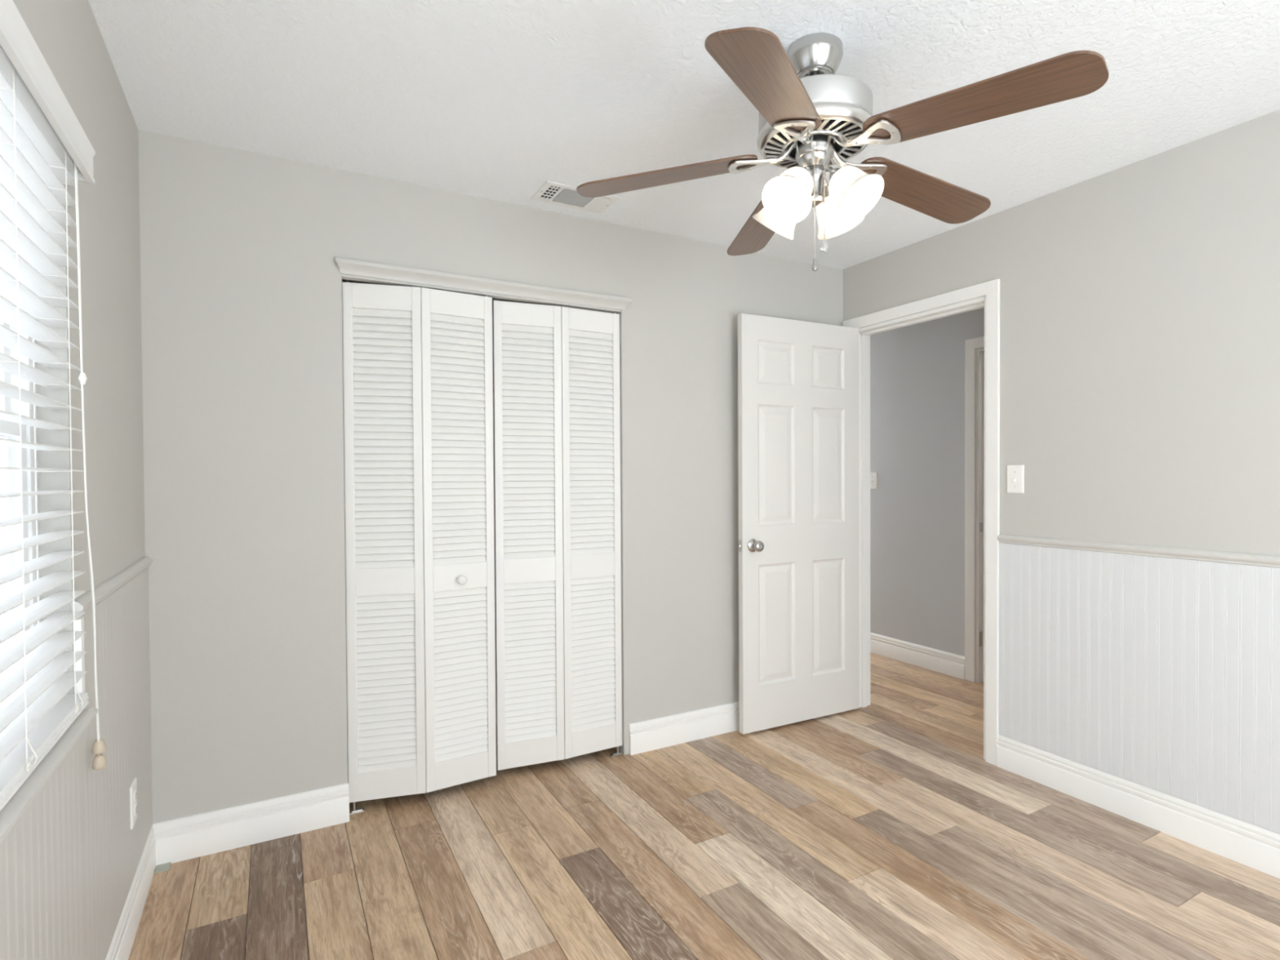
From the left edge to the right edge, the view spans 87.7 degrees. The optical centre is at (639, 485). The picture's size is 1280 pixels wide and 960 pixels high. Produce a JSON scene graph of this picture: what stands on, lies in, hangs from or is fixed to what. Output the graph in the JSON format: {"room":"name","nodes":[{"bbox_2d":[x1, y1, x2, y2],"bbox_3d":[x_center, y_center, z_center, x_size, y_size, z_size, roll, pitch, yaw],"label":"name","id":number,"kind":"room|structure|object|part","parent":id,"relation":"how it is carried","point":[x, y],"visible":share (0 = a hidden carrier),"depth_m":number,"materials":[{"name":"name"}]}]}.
{"room":"empty bedroom","nodes":[
{"label":"empty bedroom","id":0,"kind":"room"},
{"bbox_2d":[13,0,145,694],"bbox_3d":[-0.718,0.069,0.426,0.115,2.390,4.130,-1,1,-29],"label":"wall","id":1,"kind":"structure","parent":0,"point":[67,33],"depth_m":1.61,"materials":[{"name":"beige paint"}]},
{"bbox_2d":[0,737,84,959],"bbox_3d":[-0.444,0.832,0.075,0.008,0.598,3.005,-1,1,-29],"label":"wainscot","id":2,"kind":"structure","parent":1,"relation":"attached to","point":[42,893],"depth_m":1.18,"materials":[{"name":"grey paint"}]},
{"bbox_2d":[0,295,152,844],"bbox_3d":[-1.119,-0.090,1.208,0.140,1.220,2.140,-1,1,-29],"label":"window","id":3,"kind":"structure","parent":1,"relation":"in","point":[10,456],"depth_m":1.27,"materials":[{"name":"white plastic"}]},
{"bbox_3d":[-0.963,-0.369,0.800,0.020,0.563,1.110,-1,1,-29],"label":"sash","id":4,"kind":"part","parent":3,"relation":"part of","materials":[{"name":"white plastic"}]},
{"bbox_3d":[-0.941,0.158,0.818,0.004,0.501,1.048,-1,1,-29],"label":"glass pane","id":5,"kind":"part","parent":3,"relation":"part of","materials":[{"name":"white"}]},
{"bbox_3d":[-0.941,0.158,0.818,0.020,0.563,1.110,-1,1,-29],"label":"sash","id":6,"kind":"part","parent":3,"relation":"part of","materials":[{"name":"white plastic"}]},
{"bbox_3d":[-0.951,-0.105,0.809,0.050,1.180,1.200,-1,1,-29],"label":"frame","id":7,"kind":"part","parent":3,"relation":"part of","materials":[{"name":"white plastic"}]},
{"bbox_3d":[-0.877,0.497,0.834,0.090,0.054,1.240,-1,1,-29],"label":"sill","id":8,"kind":"part","parent":3,"relation":"part of","materials":[{"name":"grey paint"}]},
{"bbox_2d":[0,0,106,810],"bbox_3d":[-0.890,-0.038,0.875,0.079,1.309,1.264,-1,1,-29],"label":"window blind","id":9,"kind":"object","parent":3,"relation":"attached to","point":[44,146],"visible":1,"depth_m":1.15,"materials":[{"name":"white plastic"}]},
{"bbox_3d":[-0.987,-0.101,1.024,0.055,1.085,0.002,-1,1,-29],"label":"ladder cord","id":10,"kind":"part","parent":9,"relation":"part of","materials":[{"name":"white fabric"}]},
{"bbox_3d":[-0.885,0.449,0.856,0.052,0.025,1.189,-1,1,-29],"label":"rail","id":11,"kind":"part","parent":9,"relation":"part of","materials":[{"name":"white plastic"}]},
{"bbox_3d":[-1.129,-0.104,1.282,0.055,1.085,0.002,-1,1,-29],"label":"ladder cord","id":12,"kind":"part","parent":9,"relation":"part of","materials":[{"name":"white fabric"}]},
{"bbox_3d":[-1.145,-0.033,1.384,0.010,1.229,0.100,-1,1,-29],"label":"lift cord","id":13,"kind":"part","parent":9,"relation":"part of","materials":[{"name":"white fabric"}]},
{"bbox_3d":[-1.149,-0.049,1.387,0.006,1.197,0.095,-1,1,-29],"label":"lift cord","id":14,"kind":"part","parent":9,"relation":"part of","materials":[{"name":"white fabric"}]},
{"bbox_2d":[72,617,84,693],"bbox_3d":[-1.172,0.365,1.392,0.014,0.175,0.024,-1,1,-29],"label":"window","id":15,"kind":"structure","parent":1,"relation":"attached to","point":[79,623],"depth_m":1.38,"materials":[{"name":"white paint"}]},
{"bbox_2d":[75,567,152,959],"bbox_3d":[-1.385,0.691,1.781,0.008,0.840,0.895,-1,1,-29],"label":"wainscoting","id":16,"kind":"structure","parent":1,"relation":"attached to","point":[112,851],"depth_m":1.69,"materials":[{"name":"grey paint"}]},
{"bbox_2d":[129,777,137,829],"bbox_3d":[-1.429,0.897,1.884,0.008,0.117,0.072,-1,1,-29],"label":"power outlet","id":17,"kind":"object","parent":16,"relation":"attached to","point":[133,788],"visible":1,"depth_m":1.86,"materials":[{"name":"white plastic"}]},
{"bbox_2d":[133,789,137,801],"bbox_3d":[-1.427,0.877,1.885,0.003,0.033,0.033,-1,1,-29],"label":"receptacle","id":18,"kind":"object","parent":17,"relation":"attached to","point":[135,790],"depth_m":1.88,"materials":[{"name":"grey plastic"}]},
{"bbox_2d":[133,803,137,815],"bbox_3d":[-1.427,0.916,1.885,0.003,0.033,0.033,-1,1,-29],"label":"receptacle","id":19,"kind":"object","parent":17,"relation":"attached to","point":[135,804],"depth_m":1.88,"materials":[{"name":"grey plastic"}]},
{"bbox_2d":[105,825,155,959],"bbox_3d":[-0.653,1.194,0.474,0.018,0.137,3.900,-1,1,-29],"label":"baseboard","id":20,"kind":"structure","parent":1,"relation":"attached to","point":[122,943],"depth_m":1.85,"materials":[{"name":"white paint"}]},
{"bbox_2d":[342,279,604,730],"bbox_3d":[-0.785,0.030,3.103,1.870,2.390,0.625,-1,1,-29],"label":"wall","id":21,"kind":"structure","parent":0,"point":[343,280],"depth_m":3.09,"materials":[{"name":"beige paint"}]},
{"bbox_2d":[137,129,843,823],"bbox_3d":[-0.273,0.029,2.963,3.112,2.390,0.115,-1,1,-29],"label":"wall","id":22,"kind":"structure","parent":0,"point":[241,278],"depth_m":2.39,"materials":[{"name":"beige paint"}]},
{"bbox_2d":[152,782,349,866],"bbox_3d":[-1.336,1.172,2.314,0.598,0.137,0.018,-1,1,-29],"label":"baseboard","id":23,"kind":"structure","parent":22,"relation":"attached to","point":[184,838],"depth_m":2.30,"materials":[{"name":"white paint"}]},
{"bbox_2d":[342,273,621,313],"bbox_3d":[-0.599,-0.787,2.736,1.151,0.026,0.041,-1,1,-29],"label":"closet track","id":24,"kind":"object","parent":22,"relation":"attached to","point":[347,277],"visible":0.56,"depth_m":2.70,"materials":[{"name":"grey paint"}]},
{"bbox_2d":[342,280,496,809],"bbox_3d":[-0.844,0.228,2.597,0.556,1.998,0.082,-1,1,-24],"label":"door","id":25,"kind":"structure","parent":24,"relation":"hanging from","point":[418,370],"depth_m":2.57,"materials":[{"name":"white paint"}]},
{"bbox_3d":[-0.974,0.217,2.547,0.278,1.955,0.028,-1,1,-16],"label":"panel","id":26,"kind":"part","parent":25,"relation":"part of","materials":[{"name":"white paint"}]},
{"bbox_3d":[-0.722,0.214,2.659,0.281,1.955,0.028,-1,1,-32],"label":"panel","id":27,"kind":"part","parent":25,"relation":"part of","materials":[{"name":"white paint"}]},
{"bbox_3d":[-0.704,0.374,2.635,0.038,0.038,0.036,-1,1,-29],"label":"knob","id":28,"kind":"part","parent":25,"relation":"part of","materials":[{"name":"white paint"}]},
{"bbox_2d":[492,298,622,770],"bbox_3d":[-0.344,0.221,2.893,0.572,1.998,0.050,-1,1,-26],"label":"door","id":29,"kind":"structure","parent":24,"relation":"hanging from","point":[557,390],"depth_m":2.87,"materials":[{"name":"white paint"}]},
{"bbox_3d":[-0.471,0.210,2.831,0.287,1.955,0.028,-1,1,-22],"label":"panel","id":30,"kind":"part","parent":29,"relation":"part of","materials":[{"name":"white paint"}]},
{"bbox_3d":[-0.215,0.207,2.956,0.283,1.955,0.028,-1,1,-30],"label":"panel","id":31,"kind":"part","parent":29,"relation":"part of","materials":[{"name":"white paint"}]},
{"bbox_2d":[335,257,632,310],"bbox_3d":[-0.572,-0.809,2.705,1.212,0.053,0.030,-1,1,-29],"label":"trim","id":32,"kind":"structure","parent":22,"relation":"attached to","point":[346,266],"depth_m":2.66,"materials":[{"name":"grey paint"}]},
{"bbox_2d":[628,701,738,755],"bbox_3d":[0.533,1.146,3.344,1.323,0.137,0.018,-1,1,-29],"label":"baseboard","id":33,"kind":"structure","parent":22,"relation":"attached to","point":[651,735],"depth_m":3.15,"materials":[{"name":"white paint"}]},
{"bbox_2d":[88,0,1279,269],"bbox_3d":[1.088,-1.227,3.224,6.010,0.100,7.315,-1,1,-29],"label":"ceiling","id":34,"kind":"structure","parent":0,"point":[493,100],"depth_m":1.92,"materials":[{"name":"white paint"}]},
{"bbox_2d":[530,180,620,213],"bbox_3d":[-0.260,-1.156,2.685,0.312,0.010,0.184,-1,1,-29],"label":"ceiling vent","id":35,"kind":"object","parent":34,"relation":"in","point":[557,193],"visible":0.91,"depth_m":2.68,"materials":[{"name":"white metal"}]},
{"bbox_2d":[576,26,1109,271],"bbox_3d":[0.505,-0.855,1.781,1.201,0.596,1.242,-1,1,-29],"label":"ceiling fan","id":36,"kind":"object","parent":34,"relation":"hanging from","point":[812,118],"visible":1,"depth_m":1.66,"materials":[{"name":"brown wood"}]},
{"bbox_3d":[0.071,-0.849,1.831,0.498,0.006,0.141,-6,9,10],"label":"blade","id":37,"kind":"part","parent":36,"relation":"part of","materials":[{"name":"brown wood"}]},
{"bbox_3d":[0.404,-0.856,2.159,0.141,0.006,0.498,-10,-3,-9],"label":"blade","id":38,"kind":"part","parent":36,"relation":"part of","materials":[{"name":"brown wood"}]},
{"bbox_3d":[0.279,-0.844,1.414,0.141,0.006,0.498,11,11,26],"label":"blade","id":39,"kind":"part","parent":36,"relation":"part of","materials":[{"name":"brown wood"}]},
{"bbox_3d":[0.379,-0.744,1.849,0.132,0.134,0.135,-1,1,-29],"label":"lamp shade","id":40,"kind":"part","parent":36,"relation":"part of","materials":[{"name":"white glass"}]},
{"bbox_3d":[0.381,-0.741,1.683,0.135,0.134,0.132,-1,1,-29],"label":"lamp shade","id":41,"kind":"part","parent":36,"relation":"part of","materials":[{"name":"white glass"}]},
{"bbox_3d":[0.395,-0.763,1.700,0.056,0.061,0.048,-1,1,-29],"label":"light bulb","id":42,"kind":"part","parent":36,"relation":"part of","materials":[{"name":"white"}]},
{"bbox_3d":[0.425,-0.803,1.725,0.072,0.058,0.049,-1,1,-29],"label":"lamp arm","id":43,"kind":"part","parent":36,"relation":"part of","materials":[{"name":"metal"}]},
{"bbox_3d":[0.451,-0.737,1.720,0.008,0.300,0.009,0,1,15],"label":"pull chain","id":44,"kind":"part","parent":36,"relation":"part of","materials":[{"name":"silver metal"}]},
{"bbox_3d":[0.477,-0.763,1.723,0.008,0.250,0.008,-1,1,-17],"label":"pull chain","id":45,"kind":"part","parent":36,"relation":"part of","materials":[{"name":"silver metal"}]},
{"bbox_3d":[0.501,-0.805,1.808,0.072,0.058,0.049,-1,1,-29],"label":"lamp arm","id":46,"kind":"part","parent":36,"relation":"part of","materials":[{"name":"silver metal"}]},
{"bbox_3d":[0.505,-0.803,1.728,0.049,0.058,0.072,-1,1,-29],"label":"lamp arm","id":47,"kind":"part","parent":36,"relation":"part of","materials":[{"name":"silver metal"}]},
{"bbox_3d":[0.546,-0.745,1.852,0.135,0.134,0.132,-1,1,-29],"label":"lamp shade","id":48,"kind":"part","parent":36,"relation":"part of","materials":[{"name":"white glass"}]},
{"bbox_3d":[0.530,-0.764,1.699,0.048,0.061,0.056,-1,1,-29],"label":"light bulb","id":49,"kind":"part","parent":36,"relation":"part of","materials":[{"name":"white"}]},
{"bbox_3d":[0.548,-0.742,1.685,0.132,0.134,0.135,-1,1,-29],"label":"lamp shade","id":50,"kind":"part","parent":36,"relation":"part of","materials":[{"name":"white glass"}]},
{"bbox_3d":[0.818,-0.855,1.943,0.498,0.006,0.141,6,-11,-26],"label":"blade","id":51,"kind":"part","parent":36,"relation":"part of","materials":[{"name":"brown wood"}]},
{"bbox_3d":[0.741,-0.848,1.482,0.498,0.006,0.141,9,-3,45],"label":"blade","id":52,"kind":"part","parent":36,"relation":"part of","materials":[{"name":"brown wood"}]},
{"bbox_2d":[128,652,1279,959],"bbox_3d":[1.103,1.272,3.261,6.010,0.120,7.315,-1,1,-29],"label":"floor","id":53,"kind":"structure","parent":0,"point":[883,829],"depth_m":2.15,"materials":[{"name":"wood"}]},
{"bbox_2d":[155,862,171,873],"bbox_3d":[-1.548,1.241,2.164,0.038,0.006,0.042,-1,1,-29],"label":"spacer","id":54,"kind":"object","parent":53,"relation":"on","point":[163,867],"visible":1,"depth_m":2.16,"materials":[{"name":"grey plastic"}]},
{"bbox_2d":[349,807,364,814],"bbox_3d":[-1.075,1.233,2.526,0.054,0.006,0.028,-1,1,-29],"label":"pivot bracket","id":55,"kind":"object","parent":53,"relation":"on","point":[359,810],"visible":0.8,"depth_m":2.52,"materials":[{"name":"silver metal"}]},
{"bbox_2d":[609,751,622,756],"bbox_3d":[-0.110,1.220,3.030,0.054,0.006,0.028,-1,1,-29],"label":"pivot bracket","id":56,"kind":"object","parent":53,"relation":"on","point":[616,753],"visible":1,"depth_m":3.02,"materials":[{"name":"silver metal"}]},
{"bbox_2d":[870,307,984,682],"bbox_3d":[1.408,-0.001,4.393,0.983,2.390,5.600,-1,1,-29],"label":"wall","id":57,"kind":"structure","parent":0,"point":[917,371],"depth_m":4.39,"materials":[{"name":"paint"}]},
{"bbox_2d":[870,472,877,488],"bbox_3d":[1.646,-0.034,4.719,0.020,0.117,0.072,-1,1,-29],"label":"light switch","id":58,"kind":"object","parent":57,"relation":"attached to","point":[873,476],"visible":0.95,"depth_m":4.71,"materials":[{"name":"white plastic"}]},
{"bbox_2d":[870,632,964,679],"bbox_3d":[1.218,1.110,5.527,0.018,0.137,3.252,-1,1,-29],"label":"baseboard","id":59,"kind":"structure","parent":57,"relation":"attached to","point":[943,662],"depth_m":4.39,"materials":[{"name":"white paint"}]},
{"bbox_2d":[964,336,984,682],"bbox_3d":[2.266,0.157,3.722,0.131,2.084,0.900,-1,1,-29],"label":"door frame","id":60,"kind":"structure","parent":57,"relation":"attached to","point":[971,344],"depth_m":4.04,"materials":[{"name":"white paint"}]},
{"bbox_3d":[2.064,0.252,4.031,0.024,0.057,0.002,-1,1,-29],"label":"strike plate","id":61,"kind":"part","parent":60,"relation":"part of","materials":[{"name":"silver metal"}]},
{"bbox_2d":[843,109,1279,555],"bbox_3d":[1.365,0.015,3.334,0.115,2.390,7.215,-1,1,-29],"label":"wall","id":62,"kind":"structure","parent":0,"point":[1140,300],"depth_m":2.40,"materials":[{"name":"beige paint"}]},
{"bbox_2d":[842,278,999,765],"bbox_3d":[1.382,0.159,3.289,0.131,2.102,0.889,-1,1,-29],"label":"door frame","id":63,"kind":"structure","parent":62,"relation":"attached to","point":[991,289],"depth_m":2.94,"materials":[{"name":"white paint"}]},
{"bbox_2d":[737,313,859,733],"bbox_3d":[0.820,0.183,3.403,0.784,2.029,0.161,-1,1,-29],"label":"door","id":64,"kind":"structure","parent":63,"relation":"attached to","point":[797,544],"depth_m":3.36,"materials":[{"name":"white paint"}]},
{"bbox_3d":[0.486,0.291,3.222,0.002,0.058,0.025,-1,1,-27],"label":"latch plate","id":65,"kind":"part","parent":64,"relation":"part of","materials":[{"name":"silver metal"}]},
{"bbox_3d":[0.562,0.291,3.207,0.065,0.065,0.064,-1,1,-29],"label":"knob","id":66,"kind":"part","parent":64,"relation":"part of","materials":[{"name":"silver metal"}]},
{"bbox_2d":[1006,465,1023,493],"bbox_3d":[1.577,-0.027,2.808,0.020,0.117,0.072,-1,1,-29],"label":"light switch","id":67,"kind":"object","parent":62,"relation":"attached to","point":[1015,483],"visible":1,"depth_m":2.81,"materials":[{"name":"white plastic"}]},
{"bbox_2d":[996,734,1279,879],"bbox_3d":[2.275,1.161,1.573,0.018,0.137,2.999,-1,1,-29],"label":"baseboard","id":68,"kind":"structure","parent":62,"relation":"attached to","point":[1255,847],"depth_m":2.38,"materials":[{"name":"white paint"}]},
{"bbox_2d":[997,534,1279,568],"bbox_3d":[2.269,0.244,1.559,0.019,0.038,2.999,-1,1,-29],"label":"chair rail","id":69,"kind":"object","parent":62,"relation":"attached to","point":[1269,561],"visible":1,"depth_m":2.37,"materials":[{"name":"grey paint"}]},
{"bbox_2d":[998,542,1279,834],"bbox_3d":[2.276,0.678,1.568,0.008,0.832,2.998,-1,1,-29],"label":"wainscot","id":70,"kind":"structure","parent":62,"relation":"attached to","point":[1161,674],"depth_m":2.38,"materials":[{"name":"white paint"}]}
]}

